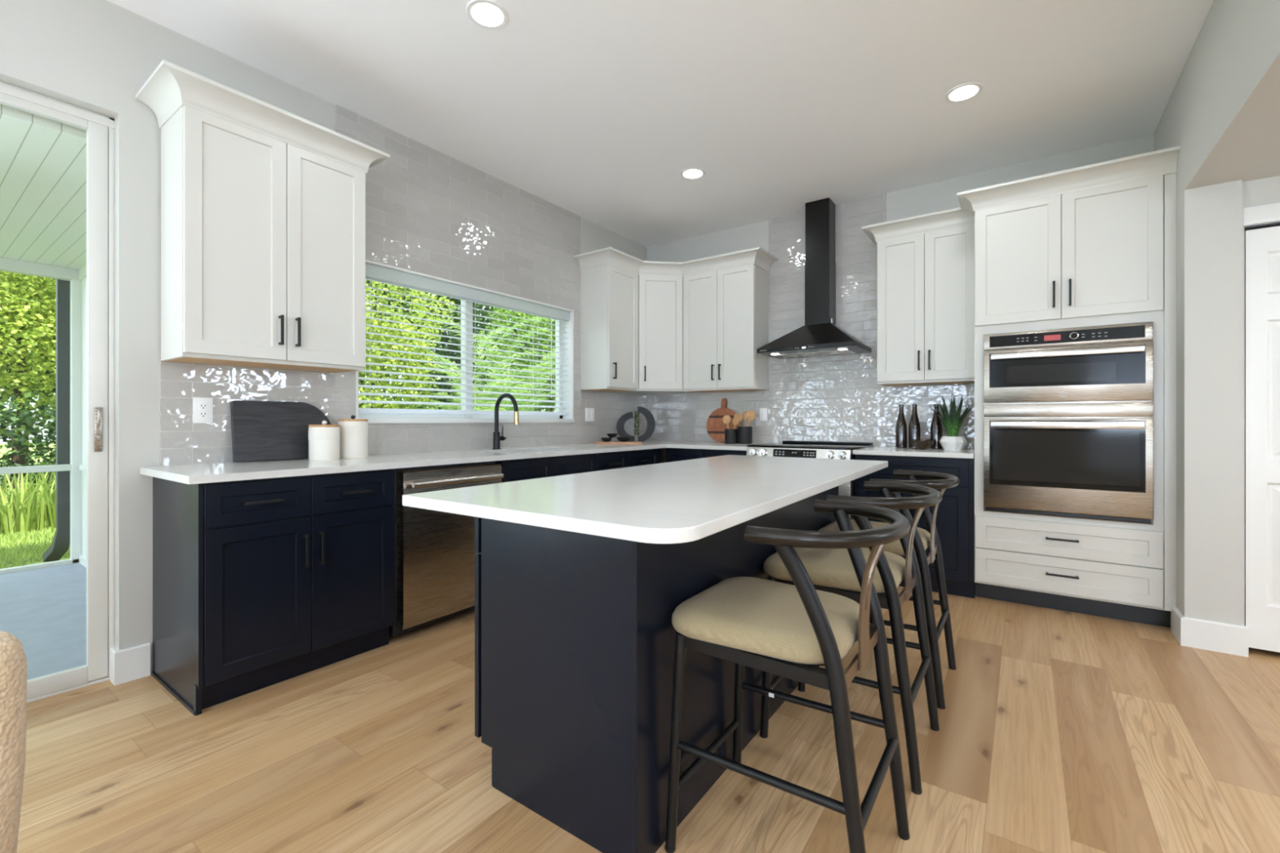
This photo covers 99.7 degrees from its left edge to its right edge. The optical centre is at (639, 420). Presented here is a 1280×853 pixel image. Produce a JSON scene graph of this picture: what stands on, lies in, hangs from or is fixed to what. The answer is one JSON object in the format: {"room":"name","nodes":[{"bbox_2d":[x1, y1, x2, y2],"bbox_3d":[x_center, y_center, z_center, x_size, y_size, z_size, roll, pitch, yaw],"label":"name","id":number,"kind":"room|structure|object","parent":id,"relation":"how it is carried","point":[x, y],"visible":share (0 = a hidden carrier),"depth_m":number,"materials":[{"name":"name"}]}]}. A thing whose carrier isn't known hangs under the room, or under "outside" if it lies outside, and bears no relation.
{"room":"kitchen","nodes":[
{"label":"kitchen","id":0,"kind":"room"},
{"bbox_2d":[0,0,647,674],"bbox_3d":[-2.555,-0.322,1.962,0.179,2.881,9.170,0,0,35],"label":"wall","id":1,"kind":"structure","parent":0,"point":[428,211],"depth_m":2.57,"materials":[{"name":"paint"}]},
{"bbox_2d":[0,80,115,702],"bbox_3d":[-3.075,-0.094,1.279,0.114,2.424,2.655,0,0,35],"label":"door","id":2,"kind":"structure","parent":1,"relation":"in","point":[100,128],"depth_m":2.30,"materials":[{"name":"white metal"}]},
{"bbox_2d":[109,642,150,685],"bbox_3d":[-3.672,1.048,0.304,0.091,0.140,5.134,0,0,35],"label":"baseboard","id":3,"kind":"structure","parent":1,"relation":"attached to","point":[131,664],"depth_m":2.31,"materials":[{"name":"paint"}]},
{"bbox_2d":[192,397,213,422],"bbox_3d":[-2.041,-0.047,2.523,0.008,0.120,0.075,0,0,35],"label":"wall outlet","id":4,"kind":"object","parent":1,"relation":"attached to","point":[202,407],"visible":1,"depth_m":2.52,"materials":[{"name":"white plastic"}]},
{"bbox_2d":[198,403,207,417],"bbox_3d":[-2.039,-0.047,2.522,0.002,0.068,0.034,0,0,35],"label":"receptacle","id":5,"kind":"object","parent":4,"relation":"attached to","point":[202,407],"depth_m":2.52,"materials":[{"name":"white plastic"}]},
{"bbox_2d":[135,59,390,373],"bbox_3d":[-1.751,-0.833,2.594,0.398,1.141,0.923,0,0,35],"label":"upper cabinet","id":6,"kind":"object","parent":1,"relation":"attached to","point":[263,204],"visible":1,"depth_m":2.44,"materials":[{"name":"white paint"}]},
{"bbox_2d":[160,104,647,466],"bbox_3d":[-1.031,-0.779,3.958,0.009,1.967,3.810,0,0,35],"label":"tile backsplash","id":7,"kind":"structure","parent":1,"relation":"attached to","point":[428,211],"depth_m":3.52,"materials":[{"name":"grey tile"}]},
{"bbox_2d":[355,259,574,423],"bbox_3d":[-1.161,-0.458,3.893,0.172,0.955,1.847,0,0,35],"label":"window","id":8,"kind":"structure","parent":1,"relation":"in","point":[373,418],"depth_m":3.86,"materials":[{"name":"paint"}]},
{"bbox_2d":[358,263,569,415],"bbox_3d":[-1.141,-0.481,3.881,0.070,0.879,1.791,0,0,35],"label":"window blind","id":9,"kind":"object","parent":8,"relation":"attached to","point":[375,273],"visible":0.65,"depth_m":3.69,"materials":[{"name":"white plastic"}]},
{"bbox_2d":[585,408,594,421],"bbox_3d":[-0.441,-0.051,4.771,0.009,0.118,0.116,0,0,35],"label":"light switch","id":10,"kind":"object","parent":1,"relation":"attached to","point":[589,412],"visible":1,"depth_m":4.77,"materials":[{"name":"white plastic"}]},
{"bbox_2d":[573,247,644,391],"bbox_3d":[-0.255,-0.833,4.697,0.398,1.141,0.509,0,0,35],"label":"upper cabinet","id":11,"kind":"object","parent":1,"relation":"attached to","point":[609,276],"visible":1,"depth_m":4.61,"materials":[{"name":"white paint"}]},
{"bbox_2d":[16,586,1279,852],"bbox_3d":[0.244,1.178,-0.135,7.168,0.120,9.000,0,0,35],"label":"floor","id":12,"kind":"structure","parent":0,"point":[1060,731],"depth_m":1.76,"materials":[{"name":"brown wood"}]},
{"bbox_2d":[0,631,27,852],"bbox_3d":[-1.110,0.709,0.518,0.509,0.818,0.552,0,0,0],"label":"dining chair","id":13,"kind":"object","parent":12,"relation":"on","point":[13,660],"visible":1,"depth_m":0.76,"materials":[{"name":"beige fabric"}]},
{"bbox_2d":[151,468,394,715],"bbox_3d":[-1.665,0.677,2.510,0.630,0.883,0.784,0,0,35],"label":"base cabinet","id":14,"kind":"object","parent":12,"relation":"on","point":[258,584],"visible":0.98,"depth_m":2.26,"materials":[{"name":"blue paint"}]},
{"bbox_2d":[388,461,503,637],"bbox_3d":[-1.212,0.664,3.086,0.624,0.848,0.650,0,0,35],"label":"dishwasher","id":15,"kind":"object","parent":12,"relation":"on","point":[434,551],"visible":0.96,"depth_m":2.83,"materials":[{"name":"silver metal"}]},
{"bbox_2d":[496,453,596,482],"bbox_3d":[-0.794,0.677,3.734,0.630,0.883,0.876,0,0,35],"label":"base cabinet","id":16,"kind":"object","parent":12,"relation":"on","point":[519,469],"visible":0.11,"depth_m":3.52,"materials":[{"name":"blue paint"}]},
{"bbox_2d":[140,440,762,484],"bbox_3d":[-0.483,0.219,3.519,1.390,0.030,3.869,0,0,35],"label":"countertop","id":17,"kind":"structure","parent":16,"relation":"on","point":[234,471],"depth_m":2.73,"materials":[{"name":"white stone"}]},
{"bbox_2d":[230,400,330,462],"bbox_3d":[-1.821,0.052,2.780,0.059,0.298,0.465,0,0,35],"label":"serving board","id":18,"kind":"object","parent":17,"relation":"on","point":[262,430],"visible":0.72,"depth_m":2.71,"materials":[{"name":"black wood"}]},
{"bbox_2d":[307,420,340,460],"bbox_3d":[-1.635,0.103,2.798,0.144,0.203,0.144,0,0,35],"label":"canister","id":19,"kind":"object","parent":17,"relation":"on","point":[324,438],"visible":1,"depth_m":2.74,"materials":[{"name":"white ceramic"}]},
{"bbox_2d":[337,415,368,458],"bbox_3d":[-1.567,0.088,2.953,0.148,0.232,0.148,0,0,35],"label":"canister","id":20,"kind":"object","parent":17,"relation":"on","point":[353,441],"visible":0.84,"depth_m":2.89,"materials":[{"name":"white ceramic"}]},
{"bbox_2d":[492,393,519,449],"bbox_3d":[-0.924,0.007,3.787,0.248,0.394,0.104,0,0,35],"label":"faucet","id":21,"kind":"object","parent":17,"relation":"on","point":[497,437],"visible":0.99,"depth_m":3.80,"materials":[{"name":"black metal"}]},
{"bbox_2d":[595,441,642,444],"bbox_3d":[-0.188,0.196,4.749,0.414,0.016,0.170,0,0,-1],"label":"serving tray","id":22,"kind":"object","parent":17,"relation":"on","point":[596,442],"visible":0.98,"depth_m":4.68,"materials":[{"name":"brown wood"}]},
{"bbox_2d":[600,437,612,441],"bbox_3d":[-0.292,0.170,4.730,0.100,0.036,0.100,0,0,35],"label":"bowl","id":23,"kind":"object","parent":22,"relation":"on","point":[604,439],"visible":0.96,"depth_m":4.69,"materials":[{"name":"black ceramic"}]},
{"bbox_2d":[606,433,617,437],"bbox_3d":[-0.243,0.134,4.754,0.100,0.034,0.100,0,0,35],"label":"bowl","id":24,"kind":"object","parent":23,"relation":"on","point":[610,435],"visible":0.98,"depth_m":4.72,"materials":[{"name":"black ceramic"}]},
{"bbox_2d":[616,436,631,441],"bbox_3d":[-0.143,0.168,4.742,0.132,0.040,0.132,0,0,35],"label":"bowl","id":25,"kind":"object","parent":22,"relation":"on","point":[620,438],"visible":0.93,"depth_m":4.70,"materials":[{"name":"black ceramic"}]},
{"bbox_2d":[616,406,655,441],"bbox_3d":[-0.039,0.038,4.998,0.358,0.330,0.081,0,0,0],"label":"ring sculpture","id":26,"kind":"object","parent":17,"relation":"on","point":[621,432],"visible":0.98,"depth_m":4.97,"materials":[{"name":"black ceramic"}]},
{"bbox_2d":[706,398,738,442],"bbox_3d":[0.760,-0.001,4.956,0.320,0.406,0.082,0,0,35],"label":"round board","id":27,"kind":"object","parent":17,"relation":"on","point":[716,427],"visible":0.66,"depth_m":4.96,"materials":[{"name":"brown wood"}]},
{"bbox_2d":[724,428,737,444],"bbox_3d":[0.801,0.140,4.746,0.112,0.128,0.112,0,0,35],"label":"crock","id":28,"kind":"object","parent":17,"relation":"on","point":[731,434],"visible":0.99,"depth_m":4.70,"materials":[{"name":"black ceramic"}]},
{"bbox_2d":[722,414,731,429],"bbox_3d":[0.769,0.073,4.765,0.085,0.240,0.026,0,0,26],"label":"wooden spoon","id":29,"kind":"object","parent":28,"relation":"in","point":[726,419],"visible":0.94,"depth_m":4.76,"materials":[{"name":"brown wood"}]},
{"bbox_2d":[722,414,731,423],"bbox_3d":[0.764,-0.009,4.765,0.076,0.076,0.020,0,0,14],"label":"spoon bowl","id":30,"kind":"object","parent":29,"relation":"on","point":[726,419],"depth_m":4.76,"materials":[{"name":"brown wood"}]},
{"bbox_2d":[732,417,739,429],"bbox_3d":[0.832,0.084,4.729,0.071,0.219,0.024,0,0,28],"label":"wooden spoon","id":31,"kind":"object","parent":28,"relation":"in","point":[735,420],"visible":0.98,"depth_m":4.72,"materials":[{"name":"brown wood"}]},
{"bbox_2d":[732,417,739,425],"bbox_3d":[0.837,0.009,4.724,0.060,0.069,0.018,0,0,15],"label":"spoon bowl","id":32,"kind":"object","parent":31,"relation":"on","point":[735,420],"depth_m":4.72,"materials":[{"name":"brown wood"}]},
{"bbox_2d":[737,426,752,444],"bbox_3d":[0.915,0.129,4.708,0.124,0.150,0.124,0,0,35],"label":"crock","id":33,"kind":"object","parent":17,"relation":"on","point":[744,433],"visible":0.98,"depth_m":4.66,"materials":[{"name":"black ceramic"}]},
{"bbox_2d":[733,413,742,426],"bbox_3d":[0.870,0.065,4.743,0.096,0.258,0.027,0,0,28],"label":"wooden spoon","id":34,"kind":"object","parent":33,"relation":"in","point":[738,415],"visible":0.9,"depth_m":4.74,"materials":[{"name":"brown wood"}]},
{"bbox_2d":[733,413,742,422],"bbox_3d":[0.859,-0.023,4.747,0.072,0.082,0.021,0,0,14],"label":"spoon bowl","id":35,"kind":"object","parent":34,"relation":"on","point":[738,415],"depth_m":4.74,"materials":[{"name":"brown wood"}]},
{"bbox_2d":[742,411,747,426],"bbox_3d":[0.925,0.055,4.731,0.052,0.274,0.028,0,0,6],"label":"wooden spoon","id":36,"kind":"object","parent":33,"relation":"in","point":[744,418],"visible":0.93,"depth_m":4.73,"materials":[{"name":"brown wood"}]},
{"bbox_2d":[742,411,747,420],"bbox_3d":[0.925,-0.039,4.734,0.052,0.086,0.019,0,0,14],"label":"spoon bowl","id":37,"kind":"object","parent":36,"relation":"on","point":[744,418],"depth_m":4.73,"materials":[{"name":"brown wood"}]},
{"bbox_2d":[746,410,755,426],"bbox_3d":[0.959,0.053,4.695,0.088,0.280,0.022,0,0,12],"label":"wooden spoon","id":38,"kind":"object","parent":33,"relation":"in","point":[750,415],"visible":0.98,"depth_m":4.69,"materials":[{"name":"brown wood"}]},
{"bbox_2d":[746,410,755,420],"bbox_3d":[0.962,-0.043,4.693,0.080,0.089,0.018,0,0,14],"label":"spoon bowl","id":39,"kind":"object","parent":38,"relation":"on","point":[750,415],"depth_m":4.69,"materials":[{"name":"brown wood"}]},
{"bbox_2d":[595,450,627,471],"bbox_3d":[-0.431,0.677,4.244,0.630,0.883,0.374,0,0,35],"label":"base cabinet","id":40,"kind":"object","parent":12,"relation":"on","point":[615,460],"visible":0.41,"depth_m":4.07,"materials":[{"name":"blue paint"}]},
{"bbox_2d":[626,448,660,466],"bbox_3d":[-0.180,0.677,4.597,0.630,0.883,0.491,0,0,35],"label":"base cabinet","id":41,"kind":"object","parent":12,"relation":"on","point":[647,456],"visible":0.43,"depth_m":4.41,"materials":[{"name":"blue paint"}]},
{"bbox_2d":[475,485,838,852],"bbox_3d":[0.234,0.677,2.245,0.669,0.883,1.774,0,0,35],"label":"kitchen island","id":42,"kind":"object","parent":12,"relation":"on","point":[575,633],"visible":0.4,"depth_m":1.50,"materials":[{"name":"blue paint"}]},
{"bbox_2d":[402,454,888,543],"bbox_3d":[0.297,0.219,2.096,0.914,0.029,2.112,0,0,35],"label":"countertop","id":43,"kind":"structure","parent":42,"relation":"on","point":[688,500],"depth_m":1.46,"materials":[{"name":"white stone"}]},
{"bbox_2d":[666,448,704,462],"bbox_3d":[0.530,0.677,4.784,0.375,0.883,0.630,0,0,35],"label":"base cabinet","id":44,"kind":"object","parent":12,"relation":"on","point":[673,455],"visible":0.07,"depth_m":4.57,"materials":[{"name":"blue paint"}]},
{"bbox_2d":[703,448,746,457],"bbox_3d":[0.852,0.677,4.555,0.412,0.883,0.630,0,0,35],"label":"base cabinet","id":45,"kind":"object","parent":12,"relation":"on","point":[707,452],"visible":0.02,"depth_m":4.36,"materials":[{"name":"blue paint"}]},
{"bbox_2d":[664,499,910,852],"bbox_3d":[0.402,0.679,1.422,0.553,0.882,0.531,0,0,35],"label":"counter stool","id":46,"kind":"object","parent":12,"relation":"on","point":[782,629],"visible":1,"depth_m":1.32,"materials":[{"name":"fabric"}]},
{"bbox_2d":[746,440,874,519],"bbox_3d":[1.311,0.636,4.175,0.787,0.924,0.716,0,0,35],"label":"range","id":47,"kind":"object","parent":12,"relation":"on","point":[802,449],"visible":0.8,"depth_m":3.94,"materials":[{"name":"silver metal"}]},
{"bbox_2d":[746,440,874,449],"bbox_3d":[1.332,0.189,4.205,0.787,0.030,0.643,0,0,35],"label":"cooktop","id":48,"kind":"object","parent":47,"relation":"in","point":[785,445],"depth_m":4.12,"materials":[{"name":"black metal"}]},
{"bbox_2d":[760,480,942,795],"bbox_3d":[0.761,0.679,1.927,0.553,0.882,0.531,0,0,35],"label":"counter stool","id":49,"kind":"object","parent":12,"relation":"on","point":[829,570],"visible":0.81,"depth_m":1.79,"materials":[{"name":"black wood"}]},
{"bbox_2d":[816,470,959,709],"bbox_3d":[1.101,0.679,2.404,0.553,0.882,0.531,0,0,35],"label":"counter stool","id":50,"kind":"object","parent":12,"relation":"on","point":[923,540],"visible":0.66,"depth_m":2.22,"materials":[{"name":"brown metal"}]},
{"bbox_2d":[854,454,975,598],"bbox_3d":[1.941,0.677,3.779,0.709,0.883,0.630,0,0,35],"label":"base cabinet","id":51,"kind":"object","parent":12,"relation":"on","point":[955,514],"visible":0.45,"depth_m":3.43,"materials":[{"name":"blue paint"}]},
{"bbox_2d":[852,446,974,458],"bbox_3d":[1.940,0.219,3.780,0.712,0.030,0.635,0,0,35],"label":"countertop","id":52,"kind":"structure","parent":51,"relation":"on","point":[877,451],"depth_m":3.59,"materials":[{"name":"white stone"}]},
{"bbox_2d":[895,404,906,448],"bbox_3d":[1.927,0.044,3.982,0.078,0.320,0.078,0,0,35],"label":"bottle","id":53,"kind":"object","parent":52,"relation":"on","point":[901,425],"visible":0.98,"depth_m":3.96,"materials":[{"name":"brown glass"}]},
{"bbox_2d":[908,404,920,448],"bbox_3d":[1.992,0.044,3.918,0.078,0.320,0.078,0,0,35],"label":"bottle","id":54,"kind":"object","parent":52,"relation":"on","point":[914,428],"visible":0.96,"depth_m":3.90,"materials":[{"name":"brown glass"}]},
{"bbox_2d":[911,439,934,449],"bbox_3d":[1.982,0.168,3.784,0.149,0.072,0.133,0,0,35],"label":"wooden bowl","id":55,"kind":"object","parent":52,"relation":"on","point":[920,444],"visible":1,"depth_m":3.74,"materials":[{"name":"brown wood"}]},
{"bbox_2d":[929,404,942,448],"bbox_3d":[2.122,0.044,3.868,0.078,0.320,0.078,0,0,35],"label":"bottle","id":56,"kind":"object","parent":52,"relation":"on","point":[935,430],"visible":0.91,"depth_m":3.84,"materials":[{"name":"brown glass"}]},
{"bbox_2d":[928,395,973,450],"bbox_3d":[2.151,0.018,3.719,0.293,0.371,0.276,0,0,-24],"label":"potted succulent","id":57,"kind":"object","parent":52,"relation":"on","point":[953,422],"visible":1,"depth_m":3.68,"materials":[{"name":"green plant"}]},
{"bbox_2d":[956,146,1180,627],"bbox_3d":[2.554,-0.142,3.322,0.986,2.520,0.683,0,0,35],"label":"tall cabinet","id":58,"kind":"object","parent":12,"relation":"on","point":[1091,245],"visible":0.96,"depth_m":3.05,"materials":[{"name":"white paint"}]},
{"bbox_2d":[983,321,1153,524],"bbox_3d":[2.562,0.015,3.294,0.765,1.086,0.606,0,0,35],"label":"double oven","id":59,"kind":"object","parent":58,"relation":"in","point":[1068,412],"visible":1,"depth_m":3.06,"materials":[{"name":"silver metal"}]},
{"bbox_2d":[106,0,1213,247],"bbox_3d":[0.292,-1.823,-0.169,7.450,0.120,9.400,0,0,35],"label":"ceiling","id":60,"kind":"structure","parent":0,"point":[595,110],"depth_m":2.84,"materials":[{"name":"paint"}]},
{"bbox_2d":[466,0,508,29],"bbox_3d":[-0.662,-1.760,2.345,0.180,0.005,0.180,0,0,35],"label":"recessed light","id":61,"kind":"object","parent":60,"relation":"in","point":[486,14],"visible":1,"depth_m":2.34,"materials":[{"name":"white plastic"}]},
{"bbox_2d":[680,167,705,179],"bbox_3d":[0.377,-1.760,3.859,0.180,0.005,0.180,0,0,35],"label":"recessed light","id":62,"kind":"object","parent":60,"relation":"in","point":[693,173],"visible":1,"depth_m":3.85,"materials":[{"name":"white plastic"}]},
{"bbox_2d":[944,82,983,102],"bbox_3d":[1.740,-1.760,2.906,0.180,0.005,0.180,0,0,35],"label":"recessed light","id":63,"kind":"object","parent":60,"relation":"in","point":[966,91],"visible":1,"depth_m":2.90,"materials":[{"name":"white plastic"}]},
{"bbox_2d":[646,133,1154,462],"bbox_3d":[2.968,-0.322,3.549,7.000,2.881,0.179,0,0,35],"label":"wall","id":64,"kind":"structure","parent":0,"point":[833,397],"depth_m":4.40,"materials":[{"name":"paint"}]},
{"bbox_2d":[650,408,657,421],"bbox_3d":[0.140,-0.053,5.446,0.074,0.118,0.009,0,0,35],"label":"light switch","id":65,"kind":"object","parent":64,"relation":"attached to","point":[654,411],"visible":0.7,"depth_m":5.44,"materials":[{"name":"white plastic"}]},
{"bbox_2d":[616,261,695,394],"bbox_3d":[0.154,-0.834,5.057,0.645,1.139,0.625,0,0,35],"label":"upper cabinet","id":66,"kind":"object","parent":64,"relation":"attached to","point":[660,284],"visible":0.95,"depth_m":4.86,"materials":[{"name":"white paint"}]},
{"bbox_2d":[681,247,777,392],"bbox_3d":[0.770,-0.833,4.759,0.771,1.141,0.398,0,0,35],"label":"upper cabinet","id":67,"kind":"object","parent":64,"relation":"attached to","point":[726,296],"visible":1,"depth_m":4.66,"materials":[{"name":"white paint"}]},
{"bbox_2d":[759,408,767,421],"bbox_3d":[1.090,-0.052,4.770,0.074,0.116,0.009,0,0,35],"label":"light switch","id":68,"kind":"object","parent":64,"relation":"attached to","point":[762,411],"visible":1,"depth_m":4.77,"materials":[{"name":"white plastic"}]},
{"bbox_2d":[647,193,974,448],"bbox_3d":[1.246,-0.764,4.670,2.876,1.997,0.009,0,0,35],"label":"tile backsplash","id":69,"kind":"structure","parent":64,"relation":"attached to","point":[833,397],"depth_m":4.43,"materials":[{"name":"grey tile"}]},
{"bbox_2d":[756,197,871,359],"bbox_3d":[1.375,-1.145,4.270,0.749,1.234,0.492,0,0,35],"label":"range hood","id":70,"kind":"object","parent":64,"relation":"attached to","point":[820,335],"visible":1,"depth_m":4.30,"materials":[{"name":"black metal"}]},
{"bbox_2d":[862,207,974,386],"bbox_3d":[2.011,-0.833,3.875,0.706,1.141,0.398,0,0,35],"label":"upper cabinet","id":71,"kind":"object","parent":64,"relation":"attached to","point":[926,263],"visible":0.92,"depth_m":3.75,"materials":[{"name":"white paint"}]},
{"bbox_2d":[916,405,927,422],"bbox_3d":[2.109,-0.048,4.045,0.072,0.120,0.008,0,0,35],"label":"wall outlet","id":72,"kind":"object","parent":64,"relation":"attached to","point":[922,411],"visible":0.85,"depth_m":4.04,"materials":[{"name":"white plastic"}]},
{"bbox_2d":[919,409,924,418],"bbox_3d":[2.108,-0.048,4.043,0.034,0.068,0.002,0,0,35],"label":"receptacle","id":73,"kind":"object","parent":72,"relation":"attached to","point":[921,411],"depth_m":4.04,"materials":[{"name":"white plastic"}]},
{"bbox_2d":[939,435,966,450],"bbox_3d":[2.153,0.157,3.717,0.166,0.094,0.158,0,0,35],"label":"pot","id":74,"kind":"object","parent":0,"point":[948,442],"depth_m":3.66,"materials":[{"name":"white ceramic"}]},
{"bbox_2d":[1154,66,1242,625],"bbox_3d":[3.013,-0.322,2.945,0.198,2.881,0.772,0,0,35],"label":"wall","id":75,"kind":"structure","parent":0,"point":[1209,219],"depth_m":2.64,"materials":[{"name":"paint"}]},
{"bbox_2d":[1170,606,1248,657],"bbox_3d":[2.846,1.048,2.710,0.230,0.140,0.228,0,0,35],"label":"baseboard","id":76,"kind":"structure","parent":75,"relation":"attached to","point":[1224,637],"depth_m":2.63,"materials":[{"name":"paint"}]},
{"bbox_2d":[1184,0,1279,190],"bbox_3d":[2.744,-1.454,-0.033,3.212,0.617,4.465,0,0,35],"label":"wall","id":77,"kind":"structure","parent":0,"point":[1232,68],"depth_m":2.21,"materials":[{"name":"paint"}]},
{"bbox_2d":[1242,175,1279,624],"bbox_3d":[4.332,-0.322,2.028,3.015,2.881,0.735,0,0,35],"label":"wall","id":78,"kind":"structure","parent":0,"point":[1264,191],"depth_m":2.58,"materials":[{"name":"paint"}]},
{"bbox_2d":[1242,202,1279,652],"bbox_3d":[3.268,0.051,2.348,0.900,2.135,0.049,0,0,35],"label":"door","id":79,"kind":"structure","parent":78,"relation":"in","point":[1261,246],"depth_m":2.56,"materials":[{"name":"white paint"}]},
{"label":"outside","id":80,"kind":"structure","parent":0,"visible":0},
{"bbox_2d":[0,442,70,568],"bbox_3d":[-16.294,1.273,17.158,39.829,0.190,60.000,0,0,35],"label":"lawn","id":81,"kind":"structure","parent":80,"point":[2,451],"depth_m":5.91,"materials":[{"name":"green plant"}]},
{"bbox_2d":[0,282,39,429],"bbox_3d":[-15.335,-2.060,10.853,4.135,6.651,7.193,0,0,39],"label":"tree","id":82,"kind":"object","parent":81,"relation":"on","point":[35,282],"visible":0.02,"depth_m":12.31,"materials":[{"name":"green plant"}]},
{"bbox_2d":[0,271,55,492],"bbox_3d":[-8.582,-1.236,7.364,2.786,4.833,3.592,0,0,8],"label":"tree","id":83,"kind":"object","parent":81,"relation":"on","point":[23,305],"visible":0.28,"depth_m":7.10,"materials":[{"name":"green plant"}]},
{"bbox_2d":[0,391,55,516],"bbox_3d":[-7.740,0.407,6.598,1.780,1.550,3.342,0,0,35],"label":"shrub","id":84,"kind":"object","parent":81,"relation":"on","point":[6,419],"visible":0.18,"depth_m":6.57,"materials":[{"name":"green plant"}]},
{"bbox_2d":[0,459,55,536],"bbox_3d":[-7.546,0.803,4.476,1.052,0.750,4.514,0,0,35],"label":"grass","id":85,"kind":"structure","parent":81,"relation":"on","point":[27,511],"depth_m":5.71,"materials":[{"name":"green plant"}]},
{"bbox_2d":[0,279,55,422],"bbox_3d":[-10.247,-2.097,11.399,4.161,6.707,7.154,0,0,41],"label":"tree","id":86,"kind":"object","parent":81,"relation":"on","point":[47,372],"visible":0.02,"depth_m":9.88,"materials":[{"name":"green plant"}]},
{"bbox_2d":[0,562,86,679],"bbox_3d":[-4.624,1.203,1.753,2.950,0.110,4.430,0,0,35],"label":"floor","id":87,"kind":"structure","parent":81,"relation":"on","point":[45,609],"depth_m":3.19,"materials":[{"name":"wood"}]},
{"bbox_2d":[0,257,80,574],"bbox_3d":[-5.832,-0.034,2.600,0.080,2.365,4.410,0,0,35],"label":"beam","id":88,"kind":"structure","parent":87,"relation":"on","point":[11,265],"depth_m":4.18,"materials":[{"name":"white wood"}]},
{"bbox_2d":[0,103,86,269],"bbox_3d":[-4.677,-1.249,1.833,3.130,0.065,4.500,0,0,35],"label":"ceiling","id":89,"kind":"structure","parent":88,"relation":"on","point":[43,160],"depth_m":2.85,"materials":[{"name":"white wood"}]},
{"bbox_2d":[70,279,81,562],"bbox_3d":[-4.561,0.008,4.377,0.070,2.280,0.070,0,0,35],"label":"porch post","id":90,"kind":"object","parent":87,"relation":"on","point":[75,285],"visible":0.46,"depth_m":4.35,"materials":[{"name":"paint"}]},
{"bbox_2d":[79,264,86,568],"bbox_3d":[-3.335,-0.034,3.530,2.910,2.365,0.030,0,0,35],"label":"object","id":91,"kind":"structure","parent":87,"relation":"on","point":[82,271],"depth_m":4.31,"materials":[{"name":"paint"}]},
{"bbox_2d":[42,279,70,562],"bbox_3d":[-4.780,0.005,4.441,0.244,2.334,0.113,0,0,18],"label":"downspout","id":92,"kind":"object","parent":81,"relation":"on","point":[60,544],"visible":0.7,"depth_m":4.39,"materials":[{"name":"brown metal"}]},
{"bbox_2d":[358,279,458,408],"bbox_3d":[-4.080,-0.846,7.533,2.253,4.054,3.380,0,0,31],"label":"tree","id":93,"kind":"object","parent":81,"relation":"on","point":[373,322],"visible":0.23,"depth_m":7.55,"materials":[{"name":"green plant"}]},
{"bbox_2d":[358,280,514,409],"bbox_3d":[-5.159,-1.890,11.875,3.537,6.217,5.717,0,0,35],"label":"tree","id":94,"kind":"object","parent":81,"relation":"on","point":[456,301],"visible":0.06,"depth_m":11.82,"materials":[{"name":"green plant"}]},
{"bbox_2d":[370,315,555,411],"bbox_3d":[-2.489,-0.291,9.113,3.699,2.791,4.042,0,0,16],"label":"tree","id":95,"kind":"object","parent":81,"relation":"on","point":[498,371],"visible":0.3,"depth_m":8.69,"materials":[{"name":"green plant"}]},
{"bbox_2d":[404,297,555,411],"bbox_3d":[-4.722,-1.913,17.771,4.139,6.422,7.083,0,0,41],"label":"tree","id":96,"kind":"object","parent":81,"relation":"on","point":[482,305],"visible":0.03,"depth_m":16.62,"materials":[{"name":"green plant"}]},
{"bbox_2d":[478,306,555,411],"bbox_3d":[-1.848,-1.034,11.216,2.296,4.428,3.435,0,0,35],"label":"tree","id":97,"kind":"object","parent":81,"relation":"on","point":[510,313],"visible":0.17,"depth_m":10.46,"materials":[{"name":"green plant"}]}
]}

